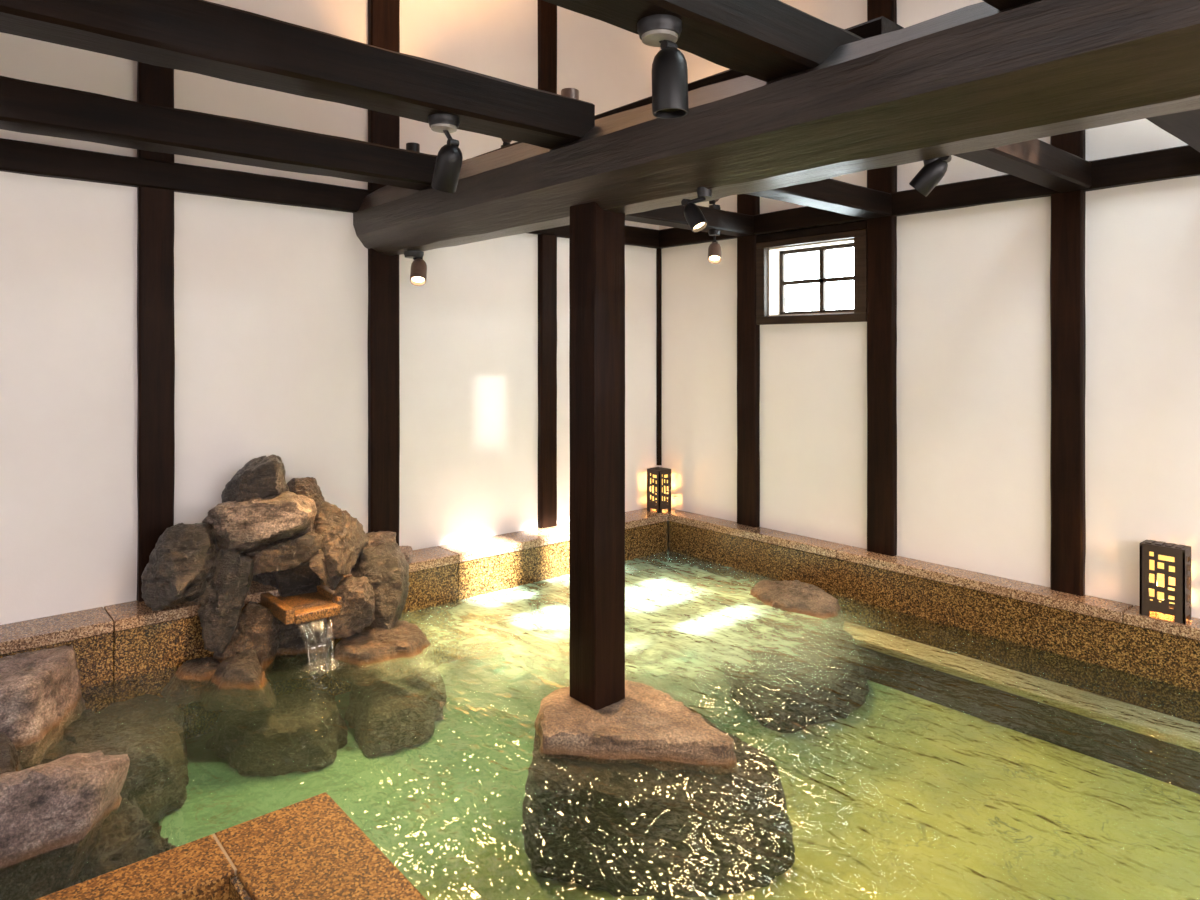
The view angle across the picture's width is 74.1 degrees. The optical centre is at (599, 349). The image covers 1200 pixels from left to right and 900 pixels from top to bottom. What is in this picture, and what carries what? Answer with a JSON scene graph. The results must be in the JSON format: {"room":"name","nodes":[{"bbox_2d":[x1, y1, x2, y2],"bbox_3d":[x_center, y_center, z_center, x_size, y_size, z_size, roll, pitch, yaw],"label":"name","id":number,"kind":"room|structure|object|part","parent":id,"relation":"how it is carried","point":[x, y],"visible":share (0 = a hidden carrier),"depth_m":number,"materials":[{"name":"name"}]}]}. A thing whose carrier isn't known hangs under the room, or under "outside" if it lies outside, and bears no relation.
{"room":"spa","nodes":[
{"label":"spa","id":0,"kind":"room"},
{"bbox_2d":[0,0,658,624],"bbox_3d":[-2.571,-0.445,4.458,8.000,5.050,0.200,0,0,-41],"label":"wall","id":1,"kind":"structure","parent":0,"point":[271,300],"depth_m":4.83,"materials":[{"name":"white paint"}]},
{"bbox_2d":[0,138,662,248],"bbox_3d":[-2.489,-0.968,4.363,8.000,0.160,0.075,0,0,-41],"label":"tie beam","id":2,"kind":"structure","parent":1,"relation":"attached to","point":[20,157],"depth_m":4.46,"materials":[{"name":"brown wood"}]},
{"bbox_2d":[473,16,903,157],"bbox_3d":[-0.050,-1.092,4.226,0.174,0.228,3.450,0,0,-41],"label":"beam","id":3,"kind":"structure","parent":1,"relation":"attached to","point":[880,25],"depth_m":3.40,"materials":[{"name":"brown wood"}]},
{"bbox_2d":[501,138,511,147],"bbox_3d":[-0.564,-1.310,4.830,0.083,0.213,0.085,0,0,-41],"label":"spotlight","id":4,"kind":"object","parent":3,"relation":"on","point":[506,142],"visible":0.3,"depth_m":4.81,"materials":[{"name":"metal"}]},
{"bbox_2d":[561,88,578,99],"bbox_3d":[-0.166,-1.315,4.371,0.102,0.223,0.100,0,0,-41],"label":"spotlight","id":5,"kind":"object","parent":3,"relation":"on","point":[568,92],"visible":0.29,"depth_m":4.33,"materials":[{"name":"metal"}]},
{"bbox_2d":[351,542,409,629],"bbox_3d":[-1.309,1.425,4.758,0.373,0.494,0.325,0,0,21],"label":"rock","id":6,"kind":"object","parent":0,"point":[386,568],"visible":0.68,"depth_m":4.66,"materials":[{"name":"brown stone"}]},
{"bbox_2d":[364,531,395,548],"bbox_3d":[-1.403,1.209,4.909,0.277,0.160,0.208,0,0,-9],"label":"rock","id":7,"kind":"object","parent":6,"relation":"on","point":[378,538],"visible":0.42,"depth_m":4.89,"materials":[{"name":"brown stone"}]},
{"bbox_2d":[157,606,1199,899],"bbox_3d":[-0.151,2.155,1.660,8.400,0.150,7.600,0,0,-41],"label":"floor","id":8,"kind":"structure","parent":0,"point":[460,836],"depth_m":3.69,"materials":[{"name":"stone"}]},
{"bbox_2d":[0,750,129,899],"bbox_3d":[-2.096,1.823,2.726,0.794,0.769,0.476,0,0,-16],"label":"rock","id":9,"kind":"object","parent":8,"relation":"on","point":[52,814],"visible":0.91,"depth_m":2.70,"materials":[{"name":"stone"}]},
{"bbox_2d":[39,694,188,822],"bbox_3d":[-2.256,1.927,3.716,0.694,0.358,0.890,0,0,-41],"label":"rock","id":10,"kind":"object","parent":8,"relation":"on","point":[157,779],"visible":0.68,"depth_m":3.59,"materials":[{"name":"stone"}]},
{"bbox_2d":[0,645,85,769],"bbox_3d":[-2.682,1.611,3.618,0.606,0.374,0.749,0,0,-41],"label":"rock","id":11,"kind":"object","parent":10,"relation":"on","point":[41,696],"visible":0.91,"depth_m":3.51,"materials":[{"name":"stone"}]},
{"bbox_2d":[64,709,99,743],"bbox_3d":[-2.446,1.809,3.739,0.226,0.166,0.468,0,0,-41],"label":"rock","id":12,"kind":"object","parent":10,"relation":"on","point":[84,727],"visible":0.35,"depth_m":3.67,"materials":[{"name":"stone"}]},
{"bbox_2d":[74,798,175,884],"bbox_3d":[-1.747,1.901,2.880,0.427,0.443,0.841,0,0,-41],"label":"rock","id":13,"kind":"object","parent":8,"relation":"on","point":[123,839],"visible":0.54,"depth_m":2.79,"materials":[{"name":"grey stone"}]},
{"bbox_2d":[35,792,425,899],"bbox_3d":[-0.836,1.725,-0.605,4.000,0.710,4.670,0,0,-41],"label":"pool edge","id":14,"kind":"object","parent":8,"relation":"on","point":[310,848],"visible":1,"depth_m":2.10,"materials":[{"name":"brown stone"}]},
{"bbox_2d":[206,689,347,776],"bbox_3d":[-1.628,1.981,4.119,0.629,0.253,0.634,0,0,-41],"label":"rock","id":15,"kind":"object","parent":8,"relation":"on","point":[264,747],"visible":0.93,"depth_m":3.98,"materials":[{"name":"stone"}]},
{"bbox_2d":[0,508,682,739],"bbox_3d":[-2.406,1.725,4.267,7.996,0.710,0.305,0,0,-41],"label":"granite ledge","id":16,"kind":"object","parent":8,"relation":"on","point":[117,647],"visible":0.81,"depth_m":4.81,"materials":[{"name":"brown stone"}]},
{"bbox_2d":[137,62,174,601],"bbox_3d":[-2.457,-0.800,4.398,0.181,4.340,0.062,0,0,-41],"label":"wall post","id":17,"kind":"object","parent":16,"relation":"on","point":[155,84],"visible":0.72,"depth_m":4.37,"materials":[{"name":"brown wood"}]},
{"bbox_2d":[141,523,219,610],"bbox_3d":[-2.224,1.138,4.199,0.386,0.445,0.337,0,0,15],"label":"rock","id":18,"kind":"object","parent":16,"relation":"on","point":[181,565],"visible":0.98,"depth_m":4.11,"materials":[{"name":"grey stone"}]},
{"bbox_2d":[260,583,341,624],"bbox_3d":[-1.746,1.417,4.554,0.343,0.083,0.695,0,0,-41],"label":"spout","id":19,"kind":"object","parent":16,"relation":"on","point":[300,608],"visible":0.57,"depth_m":4.36,"materials":[{"name":"wood"}]},
{"bbox_2d":[252,562,323,596],"bbox_3d":[-1.814,1.317,4.715,0.397,0.335,0.422,0,0,-41],"label":"rock","id":20,"kind":"object","parent":19,"relation":"on","point":[301,579],"visible":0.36,"depth_m":4.61,"materials":[{"name":"brown stone"}]},
{"bbox_2d":[368,0,399,544],"bbox_3d":[-1.436,-0.800,5.282,0.212,4.340,0.062,0,0,-41],"label":"wall post","id":21,"kind":"object","parent":16,"relation":"on","point":[383,15],"visible":0.67,"depth_m":5.24,"materials":[{"name":"brown wood"}]},
{"bbox_2d":[399,546,412,563],"bbox_3d":[-1.288,1.325,5.120,0.152,0.142,0.150,0,0,0],"label":"rock","id":22,"kind":"object","parent":16,"relation":"on","point":[407,550],"visible":0.35,"depth_m":5.10,"materials":[{"name":"brown stone"}]},
{"bbox_2d":[537,0,556,527],"bbox_3d":[-0.408,-0.800,6.170,0.161,4.340,0.062,0,0,-41],"label":"wall post","id":23,"kind":"object","parent":16,"relation":"on","point":[547,12],"visible":0.75,"depth_m":6.13,"materials":[{"name":"brown wood"}]},
{"bbox_2d":[647,467,670,512],"bbox_3d":[0.503,1.188,6.767,0.140,0.365,0.150,0,0,-41],"label":"lantern","id":24,"kind":"object","parent":16,"relation":"on","point":[658,478],"visible":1,"depth_m":6.72,"materials":[{"name":"brown wood"}]},
{"bbox_3d":[0.453,1.196,6.724,0.010,0.348,0.150,0,0,-41],"label":"lattice panel","id":25,"kind":"part","parent":24,"relation":"part of","materials":[{"name":"brown wood"}]},
{"bbox_3d":[0.503,1.014,6.767,0.140,0.017,0.150,0,0,-41],"label":"lid","id":26,"kind":"part","parent":24,"relation":"part of","materials":[{"name":"stone"}]},
{"bbox_3d":[0.548,1.196,6.714,0.140,0.348,0.010,0,0,-41],"label":"lattice panel","id":27,"kind":"part","parent":24,"relation":"part of","materials":[{"name":"brown wood"}]},
{"bbox_2d":[344,658,446,756],"bbox_3d":[-1.111,1.971,4.546,0.764,0.278,0.791,0,0,-41],"label":"rock","id":28,"kind":"object","parent":8,"relation":"on","point":[397,722],"visible":0.73,"depth_m":4.25,"materials":[{"name":"stone"}]},
{"bbox_2d":[50,551,1199,899],"bbox_3d":[-0.124,1.890,1.497,7.807,0.420,6.898,0,0,-41],"label":"water","id":29,"kind":"object","parent":8,"relation":"on","point":[709,627],"visible":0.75,"depth_m":4.83,"materials":[{"name":"green liquid"}]},
{"bbox_2d":[0,732,22,773],"bbox_3d":[-2.427,1.679,3.167,0.237,0.228,0.644,0,0,-41],"label":"rock","id":30,"kind":"object","parent":29,"relation":"in","point":[9,756],"visible":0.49,"depth_m":3.15,"materials":[{"name":"brown stone"}]},
{"bbox_2d":[161,657,220,704],"bbox_3d":[-2.084,1.708,4.140,0.328,0.158,0.408,0,0,-41],"label":"rock","id":31,"kind":"object","parent":29,"relation":"in","point":[192,673],"visible":0.75,"depth_m":4.05,"materials":[{"name":"brown stone"}]},
{"bbox_2d":[200,649,276,711],"bbox_3d":[-1.864,1.683,4.101,0.364,0.212,0.597,0,0,-41],"label":"rock","id":32,"kind":"object","parent":29,"relation":"in","point":[238,674],"visible":1,"depth_m":3.95,"materials":[{"name":"brown stone"}]},
{"bbox_2d":[213,601,280,670],"bbox_3d":[-1.916,1.583,4.338,0.322,0.378,0.294,0,0,12],"label":"rock","id":33,"kind":"object","parent":29,"relation":"in","point":[257,629],"visible":0.62,"depth_m":4.27,"materials":[{"name":"brown stone"}]},
{"bbox_2d":[198,549,253,652],"bbox_3d":[-1.975,1.319,4.201,0.246,0.528,0.239,0,0,-41],"label":"rock","id":34,"kind":"object","parent":33,"relation":"on","point":[222,601],"visible":0.98,"depth_m":4.15,"materials":[{"name":"grey stone"}]},
{"bbox_2d":[264,618,331,682],"bbox_3d":[-1.764,1.641,4.506,0.476,0.385,0.292,0,0,-13],"label":"rock","id":35,"kind":"object","parent":29,"relation":"in","point":[306,641],"visible":0.55,"depth_m":4.40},
{"bbox_2d":[327,620,434,685],"bbox_3d":[-1.268,1.698,4.538,0.604,0.204,0.642,0,0,-41],"label":"rock","id":36,"kind":"object","parent":29,"relation":"in","point":[404,649],"visible":0.98,"depth_m":4.34,"materials":[{"name":"brown stone"}]},
{"bbox_2d":[326,576,374,638],"bbox_3d":[-1.391,1.440,4.462,0.255,0.306,0.222,0,0,-7],"label":"rock","id":37,"kind":"object","parent":36,"relation":"on","point":[357,601],"visible":0.94,"depth_m":4.40,"materials":[{"name":"brown stone"}]},
{"bbox_2d":[309,525,343,589],"bbox_3d":[-1.553,1.185,4.512,0.189,0.343,0.243,0,0,-17],"label":"rock","id":38,"kind":"object","parent":37,"relation":"on","point":[317,563],"visible":0.57,"depth_m":4.42,"materials":[{"name":"brown stone"}]},
{"bbox_2d":[242,529,322,574],"bbox_3d":[-1.802,1.112,4.431,0.436,0.200,0.337,0,0,-41],"label":"rock","id":39,"kind":"object","parent":38,"relation":"on","point":[292,552],"visible":0.75,"depth_m":4.33,"materials":[{"name":"brown stone"}]},
{"bbox_2d":[202,491,316,551],"bbox_3d":[-1.898,0.952,4.413,0.626,0.350,0.447,0,0,-8],"label":"rock","id":40,"kind":"object","parent":39,"relation":"on","point":[253,523],"visible":0.79,"depth_m":4.25,"materials":[{"name":"brown stone"}]},
{"bbox_2d":[221,454,288,502],"bbox_3d":[-1.950,0.751,4.500,0.408,0.322,0.257,0,0,8],"label":"rock","id":41,"kind":"object","parent":40,"relation":"on","point":[263,477],"visible":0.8,"depth_m":4.38,"materials":[{"name":"grey stone"}]},
{"bbox_2d":[287,477,324,514],"bbox_3d":[-1.731,0.865,4.679,0.265,0.230,0.200,0,0,18],"label":"rock","id":42,"kind":"object","parent":40,"relation":"on","point":[307,486],"visible":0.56,"depth_m":4.64,"materials":[{"name":"brown stone"}]},
{"bbox_2d":[313,501,369,576],"bbox_3d":[-1.475,1.103,4.611,0.332,0.433,0.332,0,0,-41],"label":"rock","id":43,"kind":"object","parent":37,"relation":"on","point":[344,539],"visible":0.84,"depth_m":4.55,"materials":[{"name":"brown stone"}]},
{"bbox_2d":[522,680,794,899],"bbox_3d":[0.134,1.839,3.411,0.980,0.517,1.238,0,0,-41],"label":"rock","id":44,"kind":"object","parent":8,"relation":"on","point":[615,814],"depth_m":3.11,"materials":[{"name":"grey stone"}]},
{"bbox_2d":[569,202,624,709],"bbox_3d":[-0.013,0.485,3.652,0.187,2.290,0.190,0,0,-41],"label":"pillar","id":45,"kind":"structure","parent":44,"relation":"on","point":[597,235],"depth_m":3.58,"materials":[{"name":"brown wood"}]},
{"bbox_2d":[353,0,1199,254],"bbox_3d":[0.911,-0.841,2.578,0.473,0.475,7.200,0,0,-41],"label":"log beam","id":46,"kind":"structure","parent":45,"relation":"on","point":[979,76],"depth_m":2.47,"materials":[{"name":"brown wood"}]},
{"bbox_2d":[0,76,436,189],"bbox_3d":[-2.912,-0.998,2.789,5.300,0.182,0.199,0,0,-41],"label":"cross beam","id":47,"kind":"structure","parent":46,"relation":"attached to","point":[28,107],"depth_m":3.62,"materials":[{"name":"brown wood"}]},
{"bbox_2d":[406,142,419,151],"bbox_3d":[-1.172,-1.177,4.981,0.084,0.225,0.084,0,0,-41],"label":"spotlight","id":48,"kind":"object","parent":47,"relation":"on","point":[412,146],"visible":0.31,"depth_m":4.94,"materials":[{"name":"metal"}]},
{"bbox_2d":[0,0,594,148],"bbox_3d":[-2.096,-1.000,1.845,5.300,0.188,0.212,0,0,-41],"label":"cross beam","id":49,"kind":"structure","parent":46,"relation":"attached to","point":[203,37],"depth_m":2.66,"materials":[{"name":"brown wood"}]},
{"bbox_2d":[428,114,462,192],"bbox_3d":[-0.618,-0.766,3.138,0.142,0.288,0.161,0,0,-41],"label":"spotlight","id":50,"kind":"object","parent":49,"relation":"hanging from","point":[449,159],"visible":1,"depth_m":3.10,"materials":[{"name":"metal"}]},
{"bbox_3d":[-0.612,-0.868,3.118,0.102,0.016,0.102,0,0,-41],"label":"mount plate","id":51,"kind":"part","parent":50,"relation":"part of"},
{"bbox_3d":[-0.594,-0.839,3.116,0.052,0.071,0.018,0,0,6],"label":"stem","id":52,"kind":"part","parent":50,"relation":"part of","materials":[{"name":"metal"}]},
{"bbox_2d":[404,251,426,285],"bbox_3d":[-1.151,-0.510,4.984,0.124,0.220,0.218,0,0,-33],"label":"spotlight","id":53,"kind":"object","parent":46,"relation":"attached to","point":[418,272],"visible":1,"depth_m":4.95,"materials":[{"name":"metal"}]},
{"bbox_2d":[625,205,753,236],"bbox_3d":[0.243,-0.966,5.431,2.430,0.152,0.184,0,0,-41],"label":"beam","id":54,"kind":"structure","parent":46,"relation":"attached to","point":[729,223],"depth_m":5.79,"materials":[{"name":"brown wood"}]},
{"bbox_2d":[708,229,721,263],"bbox_3d":[0.847,-0.765,5.885,0.104,0.254,0.172,0,0,4],"label":"spotlight","id":55,"kind":"object","parent":54,"relation":"hanging from","point":[714,249],"visible":1,"depth_m":5.86,"materials":[{"name":"metal"}]},
{"bbox_2d":[709,198,720,209],"bbox_3d":[0.859,-1.153,5.962,0.107,0.226,0.161,0,0,24],"label":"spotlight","id":56,"kind":"object","parent":54,"relation":"on","point":[716,200],"visible":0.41,"depth_m":5.91,"materials":[{"name":"metal"}]},
{"bbox_2d":[681,187,711,232],"bbox_3d":[0.379,-0.545,3.110,0.082,0.170,0.119,0,0,-41],"label":"spotlight","id":57,"kind":"object","parent":46,"relation":"attached to","point":[694,216],"visible":0.99,"depth_m":3.09,"materials":[{"name":"metal"}]},
{"bbox_3d":[0.376,-0.584,3.115,0.078,0.029,0.018,0,0,34],"label":"stem","id":58,"kind":"part","parent":57,"relation":"part of","materials":[{"name":"metal"}]},
{"bbox_2d":[543,0,862,81],"bbox_3d":[-1.172,-0.990,1.060,5.670,0.177,0.211,0,0,-41],"label":"cross beam","id":59,"kind":"structure","parent":46,"relation":"attached to","point":[764,40],"depth_m":2.37,"materials":[{"name":"brown wood"}]},
{"bbox_2d":[637,14,687,118],"bbox_3d":[0.172,-0.779,2.204,0.134,0.251,0.132,0,0,-41],"label":"spotlight","id":60,"kind":"object","parent":59,"relation":"hanging from","point":[669,71],"visible":1,"depth_m":2.16,"materials":[{"name":"metal"}]},
{"bbox_3d":[0.165,-0.863,2.204,0.102,0.016,0.102,0,0,-41],"label":"mount plate","id":61,"kind":"part","parent":60,"relation":"part of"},
{"bbox_2d":[746,178,891,218],"bbox_3d":[0.986,-0.966,4.573,2.430,0.152,0.195,0,0,-41],"label":"beam","id":62,"kind":"structure","parent":46,"relation":"attached to","point":[829,194],"depth_m":4.89,"materials":[{"name":"brown wood"}]},
{"bbox_2d":[909,155,951,196],"bbox_3d":[1.081,-0.572,2.605,0.130,0.136,0.072,0,0,35],"label":"spotlight","id":63,"kind":"object","parent":46,"relation":"attached to","point":[934,170],"visible":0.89,"depth_m":2.58,"materials":[{"name":"metal"}]},
{"bbox_2d":[983,0,1033,10],"bbox_3d":[-0.695,-0.990,0.455,5.600,0.207,0.219,0,0,-41],"label":"cross beam","id":64,"kind":"structure","parent":46,"relation":"attached to","point":[1001,5],"depth_m":2.04,"materials":[{"name":"brown wood"}]},
{"bbox_2d":[954,139,1091,192],"bbox_3d":[1.764,-0.966,3.673,2.430,0.152,0.174,0,0,-41],"label":"beam","id":65,"kind":"structure","parent":46,"relation":"attached to","point":[1036,161],"depth_m":3.97,"materials":[{"name":"brown wood"}]},
{"bbox_2d":[1146,109,1199,151],"bbox_3d":[2.268,-0.966,3.090,2.430,0.152,0.205,0,0,-41],"label":"beam","id":66,"kind":"structure","parent":46,"relation":"attached to","point":[1185,126],"depth_m":3.16,"materials":[{"name":"brown wood"}]},
{"bbox_2d":[723,606,868,732],"bbox_3d":[1.065,1.916,4.977,1.031,0.370,1.188,0,0,-41],"label":"rock","id":67,"kind":"object","parent":8,"relation":"on","point":[790,707],"visible":0.7,"depth_m":4.53,"materials":[{"name":"grey stone"}]},
{"bbox_2d":[748,580,844,632],"bbox_3d":[1.314,1.682,5.363,0.570,0.252,0.829,0,0,-41],"label":"rock","id":68,"kind":"object","parent":67,"relation":"on","point":[785,597],"visible":0.94,"depth_m":5.15,"materials":[{"name":"brown stone"}]},
{"bbox_2d":[649,571,1199,793],"bbox_3d":[2.732,1.958,3.968,0.241,0.245,6.880,0,0,-41],"label":"bench","id":69,"kind":"object","parent":8,"relation":"on","point":[1170,743],"visible":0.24,"depth_m":4.28,"materials":[{"name":"stone"}]},
{"bbox_2d":[669,511,1199,723],"bbox_3d":[2.899,1.725,4.100,0.195,0.710,6.896,0,0,-41],"label":"granite ledge","id":70,"kind":"object","parent":8,"relation":"on","point":[1110,636],"visible":0.76,"depth_m":4.71,"materials":[{"name":"brown stone"}]},
{"bbox_2d":[737,194,759,526],"bbox_3d":[1.161,-0.800,6.227,0.062,4.340,0.197,0,0,-41],"label":"wall post","id":71,"kind":"object","parent":70,"relation":"on","point":[748,332],"visible":0.56,"depth_m":6.20,"materials":[{"name":"brown wood"}]},
{"bbox_2d":[867,0,896,555],"bbox_3d":[1.903,-0.800,5.370,0.062,4.340,0.202,0,0,-41],"label":"wall post","id":72,"kind":"object","parent":70,"relation":"on","point":[881,232],"visible":0.69,"depth_m":5.34,"materials":[{"name":"brown wood"}]},
{"bbox_2d":[1050,130,1085,595],"bbox_3d":[2.651,-0.800,4.505,0.062,4.340,0.172,0,0,-41],"label":"wall post","id":73,"kind":"object","parent":70,"relation":"on","point":[1068,209],"visible":0.7,"depth_m":4.47,"materials":[{"name":"brown wood"}]},
{"bbox_2d":[1140,540,1190,623],"bbox_3d":[2.903,1.183,4.083,0.115,0.375,0.195,0,0,-41],"label":"lantern","id":74,"kind":"object","parent":70,"relation":"on","point":[1165,568],"visible":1,"depth_m":4.04,"materials":[{"name":"brown wood"}]},
{"bbox_3d":[2.843,1.191,4.153,0.115,0.358,0.010,0,0,-41],"label":"lattice panel","id":75,"kind":"part","parent":74,"relation":"part of","materials":[{"name":"brown wood"}]},
{"bbox_3d":[2.903,1.004,4.083,0.115,0.017,0.195,0,0,-41],"label":"lid","id":76,"kind":"part","parent":74,"relation":"part of","materials":[{"name":"stone"}]},
{"bbox_3d":[2.964,1.191,4.013,0.115,0.358,0.010,0,0,-41],"label":"lattice panel","id":77,"kind":"part","parent":74,"relation":"part of","materials":[{"name":"brown wood"}]},
{"bbox_2d":[659,0,1199,618],"bbox_3d":[2.885,-0.445,4.418,0.200,5.050,7.400,0,0,-41],"label":"wall","id":78,"kind":"structure","parent":0,"point":[973,374],"depth_m":4.92,"materials":[{"name":"white paint"}]},
{"bbox_2d":[656,248,661,464],"bbox_3d":[0.518,0.060,6.975,0.036,1.900,0.037,0,0,-41],"label":"strip","id":79,"kind":"object","parent":78,"relation":"attached to","point":[658,250],"visible":1,"depth_m":6.96,"materials":[{"name":"brown wood"}]},
{"bbox_2d":[756,229,866,324],"bbox_3d":[1.600,-0.510,5.857,0.240,0.630,0.934,0,0,-41],"label":"window","id":80,"kind":"structure","parent":78,"relation":"in","point":[770,262],"depth_m":5.89,"materials":[{"name":"brown wood"}]},
{"bbox_2d":[756,220,866,242],"bbox_3d":[1.533,-0.857,5.800,0.060,0.068,0.940,0,0,-41],"label":"lintel","id":81,"kind":"object","parent":80,"relation":"on","point":[856,225],"visible":0.89,"depth_m":5.75,"materials":[{"name":"brown wood"}]},
{"bbox_3d":[1.653,-0.517,5.914,0.035,0.501,0.741,0,0,-41],"label":"sash","id":82,"kind":"part","parent":80,"relation":"part of","materials":[{"name":"brown wood"}]},
{"bbox_2d":[659,145,1199,247],"bbox_3d":[2.855,-0.968,4.260,0.074,0.161,7.200,0,0,-41],"label":"tie beam","id":83,"kind":"structure","parent":78,"relation":"attached to","point":[1181,161],"depth_m":4.84,"materials":[{"name":"brown wood"}]}
]}

